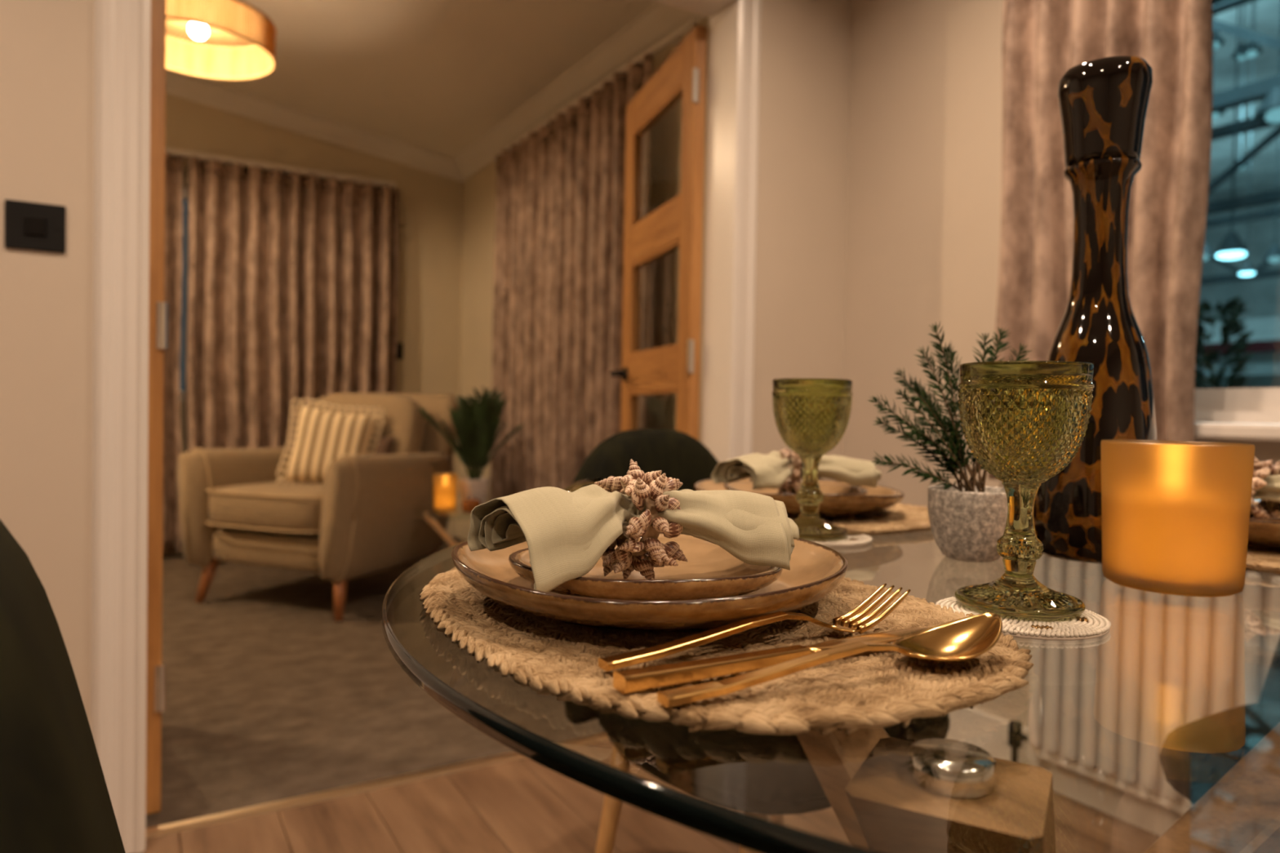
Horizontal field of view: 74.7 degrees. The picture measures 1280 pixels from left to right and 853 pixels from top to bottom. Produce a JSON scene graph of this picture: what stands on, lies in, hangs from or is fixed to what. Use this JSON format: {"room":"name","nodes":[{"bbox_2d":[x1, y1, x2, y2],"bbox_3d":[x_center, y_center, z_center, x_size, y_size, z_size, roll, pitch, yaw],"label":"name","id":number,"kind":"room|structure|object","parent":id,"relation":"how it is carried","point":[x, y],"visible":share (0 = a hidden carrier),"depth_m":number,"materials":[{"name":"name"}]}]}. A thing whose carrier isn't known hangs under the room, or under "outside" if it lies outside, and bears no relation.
{"room":"dining room","nodes":[
{"label":"dining room","id":0,"kind":"room"},
{"bbox_2d":[162,93,462,555],"bbox_3d":[-3.018,-0.789,4.740,4.100,3.075,0.140,0,1,-31],"label":"wall","id":1,"kind":"structure","parent":0,"point":[430,205],"depth_m":5.55,"materials":[{"name":"paint"}]},
{"bbox_2d":[179,186,187,401],"bbox_3d":[-2.675,-0.774,4.946,2.000,1.250,0.060,0,1,-31],"label":"window","id":2,"kind":"structure","parent":1,"relation":"in","point":[182,395],"depth_m":4.92,"materials":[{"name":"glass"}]},
{"bbox_2d":[164,146,395,187],"bbox_3d":[-2.630,-1.558,4.801,2.420,0.030,0.114,0,1,-31],"label":"track","id":3,"kind":"object","parent":1,"relation":"attached to","point":[376,183],"visible":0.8,"depth_m":5.01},
{"bbox_2d":[162,151,182,555],"bbox_3d":[-3.077,-0.409,4.514,1.086,2.262,0.156,0,1,-31],"label":"curtain","id":4,"kind":"object","parent":3,"relation":"hanging from","point":[173,252],"visible":0.1,"depth_m":4.78,"materials":[{"name":"fabric"}]},
{"bbox_2d":[184,155,399,452],"bbox_3d":[-2.084,-0.403,5.113,1.216,2.262,0.149,0,1,-31],"label":"curtain","id":5,"kind":"object","parent":3,"relation":"hanging from","point":[292,277],"visible":0.66,"depth_m":5.05,"materials":[{"name":"fabric"}]},
{"bbox_2d":[165,69,462,182],"bbox_3d":[-2.934,-2.000,4.614,4.100,0.645,0.100,0,1,-31],"label":"trim","id":6,"kind":"structure","parent":1,"relation":"attached to","point":[182,86],"depth_m":5.14,"materials":[{"name":"white paint"}]},
{"bbox_2d":[395,342,403,359],"bbox_3d":[-1.591,-0.496,5.518,0.060,0.110,0.010,0,1,-31],"label":"light switch","id":7,"kind":"object","parent":1,"relation":"attached to","point":[399,345],"visible":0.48,"depth_m":5.52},
{"bbox_2d":[146,536,606,828],"bbox_3d":[-2.072,0.842,3.247,4.200,0.104,3.675,0,1,-31],"label":"floor","id":8,"kind":"structure","parent":0,"point":[271,698],"depth_m":2.58,"materials":[{"name":"grey carpet"}]},
{"bbox_2d":[177,392,458,621],"bbox_3d":[-1.448,0.313,3.957,0.956,0.961,0.969,1,1,22],"label":"armchair","id":9,"kind":"object","parent":8,"relation":"on","point":[362,520],"visible":0.91,"depth_m":3.65,"materials":[{"name":"beige fabric"}]},
{"bbox_2d":[208,480,324,531],"bbox_3d":[-1.491,0.352,3.850,0.670,0.176,0.720,1,1,22],"label":"seat cushion","id":10,"kind":"object","parent":9,"relation":"on","point":[233,505],"depth_m":3.53,"materials":[{"name":"beige fabric"}]},
{"bbox_2d":[275,398,384,484],"bbox_3d":[-1.441,0.099,3.908,0.470,0.459,0.165,1,1,-4],"label":"cushion","id":11,"kind":"object","parent":9,"relation":"on","point":[322,436],"visible":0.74,"depth_m":3.87,"materials":[{"name":"beige fabric"}]},
{"bbox_2d":[311,392,425,454],"bbox_3d":[-1.370,0.050,4.137,0.670,0.432,0.223,1,1,22],"label":"cushion","id":12,"kind":"object","parent":9,"relation":"on","point":[402,418],"depth_m":4.02,"materials":[{"name":"beige fabric"}]},
{"bbox_2d":[367,435,395,454],"bbox_3d":[-1.261,0.161,3.956,0.200,0.240,0.105,1,1,22],"label":"cushion","id":13,"kind":"object","parent":9,"relation":"on","point":[384,446],"visible":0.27,"depth_m":3.93,"materials":[{"name":"brown fabric"}]},
{"bbox_2d":[414,506,471,546],"bbox_3d":[-0.731,0.585,3.610,0.470,0.448,0.470,0,1,-31],"label":"side table","id":14,"kind":"object","parent":8,"relation":"on","point":[429,517],"visible":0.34,"depth_m":3.59,"materials":[{"name":"brown wood"}]},
{"bbox_2d":[432,472,457,511],"bbox_3d":[-0.838,0.281,3.606,0.104,0.155,0.104,0,1,-31],"label":"candle holder","id":15,"kind":"object","parent":14,"relation":"on","point":[445,484],"visible":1,"depth_m":3.56,"materials":[{"name":"glass"}]},
{"bbox_2d":[417,386,524,504],"bbox_3d":[-0.735,0.090,3.668,0.346,0.538,0.426,1,1,22],"label":"potted plant","id":16,"kind":"object","parent":14,"relation":"on","point":[476,424],"visible":0.98,"depth_m":3.62,"materials":[{"name":"plant"}]},
{"bbox_2d":[462,498,480,513],"bbox_3d":[-0.713,0.336,3.543,0.080,0.052,0.080,0,1,-31],"label":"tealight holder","id":17,"kind":"object","parent":14,"relation":"on","point":[468,505],"visible":0.76,"depth_m":3.51,"materials":[{"name":"glass"}]},
{"bbox_2d":[165,0,658,159],"bbox_3d":[-2.064,-2.055,3.224,4.360,0.680,3.655,0,1,-31],"label":"ceiling","id":18,"kind":"structure","parent":0,"point":[437,77],"depth_m":4.16,"materials":[{"name":"white paint"}]},
{"bbox_2d":[165,0,276,79],"bbox_3d":[-1.730,-1.714,3.286,0.562,0.487,0.562,0,1,-31],"label":"pendant lamp","id":19,"kind":"object","parent":18,"relation":"hanging from","point":[235,18],"visible":0.74,"depth_m":3.43,"materials":[{"name":"fabric"}]},
{"bbox_2d":[0,0,851,727],"bbox_3d":[-1.143,-0.634,1.617,4.100,2.950,0.120,0,1,-31],"label":"wall","id":20,"kind":"structure","parent":0,"point":[47,46],"depth_m":1.60,"materials":[{"name":"paint"}]},
{"bbox_2d":[4,199,65,253],"bbox_3d":[-1.125,-0.372,1.560,0.092,0.088,0.010,0,1,-31],"label":"light switch","id":21,"kind":"object","parent":20,"relation":"attached to","point":[28,225],"visible":1,"depth_m":1.56,"materials":[{"name":"black plastic"}]},
{"bbox_2d":[90,0,150,852],"bbox_3d":[-1.008,-0.232,1.627,0.092,2.150,0.022,0,1,-31],"label":"trim","id":22,"kind":"structure","parent":20,"relation":"attached to","point":[122,51],"depth_m":1.63,"materials":[{"name":"white wood"}]},
{"bbox_2d":[146,0,168,814],"bbox_3d":[-1.252,-0.190,2.052,0.165,2.030,0.716,0,1,-39],"label":"door","id":23,"kind":"structure","parent":20,"relation":"in","point":[158,318],"depth_m":1.79,"materials":[{"name":"brown wood"}]},
{"bbox_2d":[145,733,609,839],"bbox_3d":[-0.407,0.841,2.096,1.430,0.009,0.039,0,1,-31],"label":"trim","id":24,"kind":"structure","parent":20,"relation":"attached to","point":[164,829],"depth_m":1.92,"materials":[{"name":"gold metal"}]},
{"bbox_2d":[145,0,736,835],"bbox_3d":[-0.392,-0.195,2.081,1.470,2.080,0.130,0,1,-31],"label":"trim","id":25,"kind":"structure","parent":20,"relation":"attached to","point":[722,14],"depth_m":2.44,"materials":[{"name":"white wood"}]},
{"bbox_2d":[609,25,706,440],"bbox_3d":[0.058,-0.182,2.834,0.165,2.030,0.716,1,1,-18],"label":"door","id":26,"kind":"structure","parent":20,"relation":"in","point":[675,368],"depth_m":2.66,"materials":[{"name":"brown wood"}]},
{"bbox_2d":[727,0,761,460],"bbox_3d":[0.299,-0.224,2.412,0.092,2.150,0.022,0,1,-31],"label":"trim","id":27,"kind":"structure","parent":20,"relation":"attached to","point":[748,12],"depth_m":2.40,"materials":[{"name":"white wood"}]},
{"bbox_2d":[489,53,653,500],"bbox_3d":[-0.409,-0.381,4.180,0.126,2.312,1.760,0,1,-31],"label":"curtain","id":28,"kind":"object","parent":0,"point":[557,316],"visible":0.77,"depth_m":4.10,"materials":[{"name":"fabric"}]},
{"bbox_2d":[457,17,709,540],"bbox_3d":[-0.291,-0.506,4.335,0.160,2.620,3.655,0,1,-31],"label":"wall","id":29,"kind":"structure","parent":0,"point":[479,190],"depth_m":3.63,"materials":[{"name":"paint"}]},
{"bbox_2d":[453,1,706,182],"bbox_3d":[-0.346,-1.681,4.185,0.100,0.113,3.515,0,1,-31],"label":"trim","id":30,"kind":"structure","parent":29,"relation":"attached to","point":[660,21],"depth_m":4.06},
{"bbox_2d":[493,20,697,159],"bbox_3d":[-0.286,-1.550,4.071,0.114,0.024,2.050,0,1,-31],"label":"track","id":31,"kind":"object","parent":29,"relation":"attached to","point":[674,38],"visible":0.52,"depth_m":3.49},
{"bbox_2d":[140,739,1159,852],"bbox_3d":[-0.048,0.944,-0.124,4.200,0.100,4.190,0,1,-31],"label":"floor","id":32,"kind":"structure","parent":0,"point":[522,805],"depth_m":1.80,"materials":[{"name":"brown wood"}]},
{"bbox_2d":[0,520,125,852],"bbox_3d":[-0.061,0.454,0.464,0.554,0.861,0.501,0,1,-36],"label":"dining chair","id":33,"kind":"object","parent":32,"relation":"on","point":[55,797],"visible":1,"depth_m":0.24,"materials":[{"name":"green fabric"}]},
{"bbox_2d":[564,429,950,852],"bbox_3d":[0.176,0.441,1.345,0.501,0.861,0.554,0,1,-39],"label":"dining chair","id":34,"kind":"object","parent":32,"relation":"on","point":[757,775],"visible":0.17,"depth_m":1.15,"materials":[{"name":"green fabric"}]},
{"bbox_2d":[381,530,1279,852],"bbox_3d":[0.340,0.509,0.758,1.106,0.750,1.106,0,1,-31],"label":"dining table","id":35,"kind":"object","parent":32,"relation":"on","point":[886,794],"visible":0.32,"depth_m":0.38,"materials":[{"name":"clear glass"}]},
{"bbox_2d":[563,478,607,492],"bbox_3d":[-0.041,0.092,0.956,0.115,0.062,0.115,0,1,-31],"label":"plate","id":36,"kind":"object","parent":35,"relation":"on","point":[575,486],"visible":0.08,"depth_m":0.94,"materials":[{"name":"brown ceramic"}]},
{"bbox_2d":[419,567,1033,735],"bbox_3d":[0.031,0.125,0.581,0.342,0.012,0.452,0,1,-25],"label":"placemat","id":37,"kind":"object","parent":35,"relation":"on","point":[874,689],"visible":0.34,"depth_m":0.44,"materials":[{"name":"beige wicker"}]},
{"bbox_2d":[451,531,848,631],"bbox_3d":[0.005,0.102,0.588,0.272,0.035,0.280,1,1,25],"label":"dinner plate","id":38,"kind":"object","parent":37,"relation":"on","point":[816,570],"visible":0.52,"depth_m":0.47,"materials":[{"name":"ceramic"}]},
{"bbox_2d":[466,484,799,591],"bbox_3d":[0.003,0.068,0.556,0.222,0.058,0.093,1,1,-25],"label":"napkin","id":39,"kind":"object","parent":38,"relation":"on","point":[566,533],"visible":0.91,"depth_m":0.54,"materials":[{"name":"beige fabric"}]},
{"bbox_2d":[508,532,782,600],"bbox_3d":[0.004,0.100,0.588,0.189,0.027,0.191,1,1,2],"label":"plate","id":40,"kind":"object","parent":38,"relation":"on","point":[709,571],"visible":0.6,"depth_m":0.53,"materials":[{"name":"ceramic"}]},
{"bbox_2d":[594,458,687,579],"bbox_3d":[-0.003,0.065,0.584,0.063,0.083,0.085,0,1,-39],"label":"napkin ring","id":41,"kind":"object","parent":40,"relation":"on","point":[648,488],"visible":0.79,"depth_m":0.56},
{"bbox_2d":[598,582,911,671],"bbox_3d":[0.071,0.110,0.470,0.206,0.024,0.026,0,1,-30],"label":"fork","id":42,"kind":"object","parent":37,"relation":"on","point":[854,620],"visible":1,"depth_m":0.47,"materials":[{"name":"gold metal"}]},
{"bbox_2d":[613,626,930,694],"bbox_3d":[0.086,0.119,0.445,0.222,0.008,0.018,0,1,-29],"label":"knife","id":43,"kind":"object","parent":37,"relation":"on","point":[634,680],"visible":0.76,"depth_m":0.41,"materials":[{"name":"gold metal"}]},
{"bbox_2d":[657,612,1002,707],"bbox_3d":[0.104,0.114,0.418,0.211,0.022,0.045,0,1,-27],"label":"spoon","id":44,"kind":"object","parent":37,"relation":"on","point":[966,638],"visible":1,"depth_m":0.43,"materials":[{"name":"gold metal"}]},
{"bbox_2d":[789,502,931,536],"bbox_3d":[0.207,0.118,1.119,0.452,0.012,0.342,0,1,-25],"label":"placemat","id":45,"kind":"object","parent":35,"relation":"on","point":[900,518],"visible":0.21,"depth_m":1.04,"materials":[{"name":"beige wicker"}]},
{"bbox_2d":[693,477,904,518],"bbox_3d":[0.209,0.096,1.133,0.280,0.035,0.272,2,1,34],"label":"dinner plate","id":46,"kind":"object","parent":45,"relation":"on","point":[878,498],"visible":0.48,"depth_m":1.03,"materials":[{"name":"ceramic"}]},
{"bbox_2d":[723,481,867,495],"bbox_3d":[0.209,0.093,1.134,0.191,0.027,0.189,1,1,0],"label":"plate","id":47,"kind":"object","parent":46,"relation":"on","point":[832,489],"visible":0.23,"depth_m":1.19,"materials":[{"name":"ceramic"}]},
{"bbox_2d":[711,450,881,490],"bbox_3d":[0.212,0.057,1.106,0.225,0.047,0.090,1,1,-18],"label":"napkin","id":48,"kind":"object","parent":47,"relation":"on","point":[770,470],"visible":0.83,"depth_m":1.09,"materials":[{"name":"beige fabric"}]},
{"bbox_2d":[776,448,802,493],"bbox_3d":[0.210,0.062,1.136,0.061,0.083,0.085,1,1,9],"label":"napkin ring","id":49,"kind":"object","parent":48,"relation":"on","point":[793,486],"visible":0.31,"depth_m":1.11,"materials":[{"name":"beige"}]},
{"bbox_2d":[868,321,1032,562],"bbox_3d":[0.312,0.013,0.840,0.171,0.237,0.085,1,1,10],"label":"potted plant","id":50,"kind":"object","parent":35,"relation":"on","point":[967,520],"visible":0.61,"depth_m":0.83,"materials":[{"name":"plant"}]},
{"bbox_2d":[927,484,1007,562],"bbox_3d":[0.331,0.097,0.838,0.085,0.070,0.085,0,1,-31],"label":"pot","id":51,"kind":"object","parent":50,"relation":"attached to","point":[966,522],"depth_m":0.81,"materials":[{"name":"stone"}]},
{"bbox_2d":[934,596,1111,640],"bbox_3d":[0.266,0.132,0.589,0.112,0.006,0.113,0,1,-31],"label":"coaster","id":52,"kind":"object","parent":35,"relation":"on","point":[1089,624],"visible":0.44,"depth_m":0.55,"materials":[{"name":"white fabric"}]},
{"bbox_2d":[955,360,1094,618],"bbox_3d":[0.274,0.042,0.602,0.089,0.173,0.089,2,1,40],"label":"goblet","id":53,"kind":"object","parent":52,"relation":"on","point":[1024,423],"visible":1,"depth_m":0.57,"materials":[{"name":"green glass"}]},
{"bbox_2d":[1033,55,1156,564],"bbox_3d":[0.471,-0.118,0.863,0.120,0.504,0.120,0,1,-31],"label":"bottle","id":54,"kind":"object","parent":35,"relation":"on","point":[1103,103],"visible":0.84,"depth_m":0.83,"materials":[{"name":"brown glass"}]},
{"bbox_2d":[1100,440,1254,596],"bbox_3d":[0.457,0.075,0.719,0.111,0.123,0.111,0,1,-31],"label":"candle holder","id":55,"kind":"object","parent":35,"relation":"on","point":[1175,514],"visible":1,"depth_m":0.67,"materials":[{"name":"glass"}]},
{"bbox_2d":[1245,546,1279,573],"bbox_3d":[0.675,0.130,0.923,0.342,0.012,0.452,0,1,-31],"label":"placemat","id":56,"kind":"object","parent":35,"relation":"on","point":[1262,560],"visible":0.06,"depth_m":0.80,"materials":[{"name":"beige wicker"}]},
{"bbox_2d":[1247,499,1279,550],"bbox_3d":[0.692,0.108,0.937,0.272,0.035,0.280,1,1,10],"label":"dinner plate","id":57,"kind":"object","parent":56,"relation":"on","point":[1261,534],"visible":0.23,"depth_m":0.83,"materials":[{"name":"ceramic"}]},
{"bbox_2d":[1249,503,1279,522],"bbox_3d":[0.692,0.105,0.936,0.189,0.027,0.191,1,1,-13],"label":"plate","id":58,"kind":"object","parent":57,"relation":"on","point":[1253,518],"visible":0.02,"depth_m":0.86,"materials":[{"name":"ceramic"}]},
{"bbox_2d":[1249,457,1279,518],"bbox_3d":[0.690,0.074,0.935,0.086,0.083,0.061,1,1,-11],"label":"napkin ring","id":59,"kind":"object","parent":58,"relation":"on","point":[1264,508],"visible":0.41,"depth_m":0.92,"materials":[{"name":"beige"}]},
{"bbox_2d":[1252,475,1279,502],"bbox_3d":[0.717,0.069,0.945,0.093,0.046,0.221,0,1,-29],"label":"napkin","id":60,"kind":"object","parent":58,"relation":"on","point":[1271,491],"visible":0.12,"depth_m":0.92,"materials":[{"name":"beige fabric"}]},
{"bbox_2d":[1159,637,1279,805],"bbox_3d":[0.995,0.461,1.060,0.554,0.861,0.501,0,1,-31],"label":"dining chair","id":61,"kind":"object","parent":32,"relation":"on","point":[1194,756],"visible":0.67,"depth_m":1.11,"materials":[{"name":"green fabric"}]},
{"bbox_2d":[800,533,872,547],"bbox_3d":[0.203,0.125,0.943,0.113,0.006,0.112,1,1,2],"label":"coaster","id":62,"kind":"object","parent":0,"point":[858,540],"visible":0.33,"depth_m":0.91,"materials":[{"name":"white fabric"}]},
{"bbox_2d":[772,377,853,538],"bbox_3d":[0.192,0.034,0.942,0.089,0.173,0.089,0,1,-25],"label":"goblet","id":63,"kind":"object","parent":62,"relation":"on","point":[811,415],"visible":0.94,"depth_m":0.91,"materials":[{"name":"green glass"}]},
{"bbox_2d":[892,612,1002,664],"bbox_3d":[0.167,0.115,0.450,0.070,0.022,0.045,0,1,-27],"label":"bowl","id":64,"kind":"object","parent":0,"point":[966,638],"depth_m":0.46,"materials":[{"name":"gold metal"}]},
{"bbox_2d":[839,0,1279,728],"bbox_3d":[1.746,-0.571,0.944,0.160,2.950,4.250,0,1,-31],"label":"wall","id":65,"kind":"structure","parent":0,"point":[925,131],"depth_m":2.38,"materials":[{"name":"paint"}]},
{"bbox_2d":[946,707,1183,836],"bbox_3d":[1.677,0.845,0.874,0.016,0.120,4.130,0,1,-31],"label":"trim","id":66,"kind":"structure","parent":65,"relation":"attached to","point":[988,732],"depth_m":1.97,"materials":[{"name":"wood"}]},
{"bbox_2d":[1008,555,1279,813],"bbox_3d":[1.277,0.571,1.470,0.088,0.629,1.376,0,1,-31],"label":"radiator","id":67,"kind":"object","parent":65,"relation":"attached to","point":[1104,708],"visible":0.47,"depth_m":1.77,"materials":[{"name":"white metal"}]},
{"bbox_2d":[1194,387,1279,441],"bbox_3d":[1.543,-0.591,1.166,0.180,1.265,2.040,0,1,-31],"label":"windowsill","id":68,"kind":"structure","parent":65,"relation":"attached to","point":[1251,414],"depth_m":1.69,"materials":[{"name":"plastic"}]},
{"bbox_2d":[987,0,1213,479],"bbox_3d":[0.988,-0.652,1.853,0.087,1.572,0.489,0,1,-31],"label":"curtain","id":69,"kind":"object","parent":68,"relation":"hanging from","point":[1042,40],"visible":0.55,"depth_m":1.78,"materials":[{"name":"fabric"}]},
{"bbox_3d":[13.544,-4.992,11.487,25.073,2.885,4.281,0,1,-31],"label":"girder","id":70,"kind":"object","parent":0,"visible":0},
{"bbox_2d":[1212,0,1227,5],"bbox_3d":[5.226,-4.946,8.827,0.240,1.520,22.081,0,1,-31],"label":"roof truss","id":71,"kind":"object","parent":70,"relation":"attached to","point":[1214,2],"visible":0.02,"depth_m":8.23,"materials":[{"name":"metal"}]},
{"bbox_2d":[1200,207,1279,285],"bbox_3d":[17.232,-5.546,27.687,0.240,2.020,46.080,0,1,-31],"label":"roof truss","id":72,"kind":"object","parent":70,"relation":"attached to","point":[1268,213],"visible":0.04,"depth_m":25.68,"materials":[{"name":"metal"}]},
{"bbox_2d":[1212,0,1279,113],"bbox_3d":[8.495,-5.671,13.102,0.240,1.720,30.080,0,1,-31],"label":"roof truss","id":73,"kind":"object","parent":70,"relation":"attached to","point":[1251,92],"visible":0.03,"depth_m":12.36,"materials":[{"name":"metal"}]},
{"label":"outside","id":74,"kind":"structure","parent":0,"visible":0},
{"bbox_3d":[16.348,1.174,18.604,42.800,0.100,65.000,0,1,-31],"label":"floor","id":75,"kind":"structure","parent":74,"visible":0},
{"bbox_2d":[1194,296,1257,388],"bbox_3d":[3.409,0.188,5.008,0.566,1.937,0.572,1,1,-10],"label":"shrub","id":76,"kind":"object","parent":75,"relation":"on","point":[1233,307],"visible":0.27,"depth_m":4.92,"materials":[{"name":"plant"}]},
{"bbox_2d":[1195,315,1279,388],"bbox_3d":[6.746,-0.106,8.715,3.660,2.500,12.400,0,1,-31],"label":"lodge","id":77,"kind":"structure","parent":75,"relation":"on","point":[1265,370],"depth_m":7.56,"materials":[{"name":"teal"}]},
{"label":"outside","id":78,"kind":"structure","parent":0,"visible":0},
{"bbox_2d":[1208,0,1279,202],"bbox_3d":[16.720,-10.271,18.489,42.400,0.200,65.000,0,1,-31],"label":"hall roof","id":79,"kind":"structure","parent":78,"point":[1266,64],"depth_m":27.07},
{"bbox_2d":[1203,242,1213,260],"bbox_3d":[14.834,-7.315,21.948,0.468,5.908,0.468,0,1,-31],"label":"lamp","id":80,"kind":"object","parent":79,"relation":"hanging from","point":[1207,252],"visible":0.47,"depth_m":21.87,"materials":[{"name":"metal"}]},
{"bbox_2d":[1212,29,1225,48],"bbox_3d":[9.605,-8.257,13.961,0.324,3.904,0.324,0,1,-31],"label":"lamp","id":81,"kind":"object","parent":79,"relation":"hanging from","point":[1219,40],"visible":0.35,"depth_m":13.91,"materials":[{"name":"metal"}]},
{"bbox_2d":[1212,14,1225,119],"bbox_3d":[8.904,-7.481,12.945,0.360,5.440,0.360,0,1,-31],"label":"lamp","id":82,"kind":"object","parent":79,"relation":"hanging from","point":[1215,115],"visible":0.26,"depth_m":12.96,"materials":[{"name":"metal"}]},
{"bbox_2d":[1213,6,1248,259],"bbox_3d":[10.643,-6.604,14.936,0.504,7.210,0.504,0,1,-31],"label":"lamp","id":83,"kind":"object","parent":79,"relation":"hanging from","point":[1232,246],"visible":1,"depth_m":14.93,"materials":[{"name":"metal"}]},
{"bbox_2d":[1231,4,1246,60],"bbox_3d":[11.505,-8.607,15.967,0.324,3.214,0.324,0,1,-31],"label":"lamp","id":84,"kind":"object","parent":79,"relation":"hanging from","point":[1241,46],"visible":0.62,"depth_m":15.97,"materials":[{"name":"metal"}]},
{"bbox_2d":[1238,4,1248,169],"bbox_3d":[14.365,-8.186,19.960,0.288,4.108,0.288,0,1,-31],"label":"lamp","id":85,"kind":"object","parent":79,"relation":"hanging from","point":[1246,165],"visible":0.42,"depth_m":19.95,"materials":[{"name":"metal"}]},
{"bbox_2d":[1237,0,1256,275],"bbox_3d":[14.535,-6.916,19.937,0.360,6.640,0.360,0,1,-31],"label":"lamp","id":86,"kind":"object","parent":79,"relation":"hanging from","point":[1246,269],"visible":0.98,"depth_m":19.92,"materials":[{"name":"metal"}]},
{"bbox_2d":[1240,0,1262,57],"bbox_3d":[10.974,-8.407,14.965,0.324,3.594,0.324,0,1,-31],"label":"lamp","id":87,"kind":"object","parent":79,"relation":"hanging from","point":[1251,49],"visible":0.84,"depth_m":14.96,"materials":[{"name":"metal"}]},
{"bbox_2d":[1253,49,1279,123],"bbox_3d":[9.198,-7.269,11.949,0.576,5.816,0.576,0,1,-31],"label":"lamp","id":88,"kind":"object","parent":79,"relation":"hanging from","point":[1268,110],"visible":0.98,"depth_m":11.95,"materials":[{"name":"metal"}]},
{"bbox_2d":[1262,124,1279,262],"bbox_3d":[16.713,-7.269,21.946,0.504,5.934,0.504,0,1,-31],"label":"lamp","id":89,"kind":"object","parent":79,"relation":"hanging from","point":[1273,255],"visible":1,"depth_m":21.94,"materials":[{"name":"metal"}]},
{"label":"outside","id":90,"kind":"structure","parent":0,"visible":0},
{"bbox_2d":[1199,202,1279,320],"bbox_3d":[34.063,-4.418,29.078,0.300,11.300,65.000,0,1,-31],"label":"wall","id":91,"kind":"structure","parent":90,"point":[1262,296],"depth_m":38.70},
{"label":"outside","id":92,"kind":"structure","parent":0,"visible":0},
{"bbox_2d":[1207,116,1279,214],"bbox_3d":[12.092,-5.566,18.766,0.240,1.820,36.081,0,1,-31],"label":"roof truss","id":93,"kind":"object","parent":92,"point":[1251,124],"visible":0.02,"depth_m":17.62,"materials":[{"name":"metal"}]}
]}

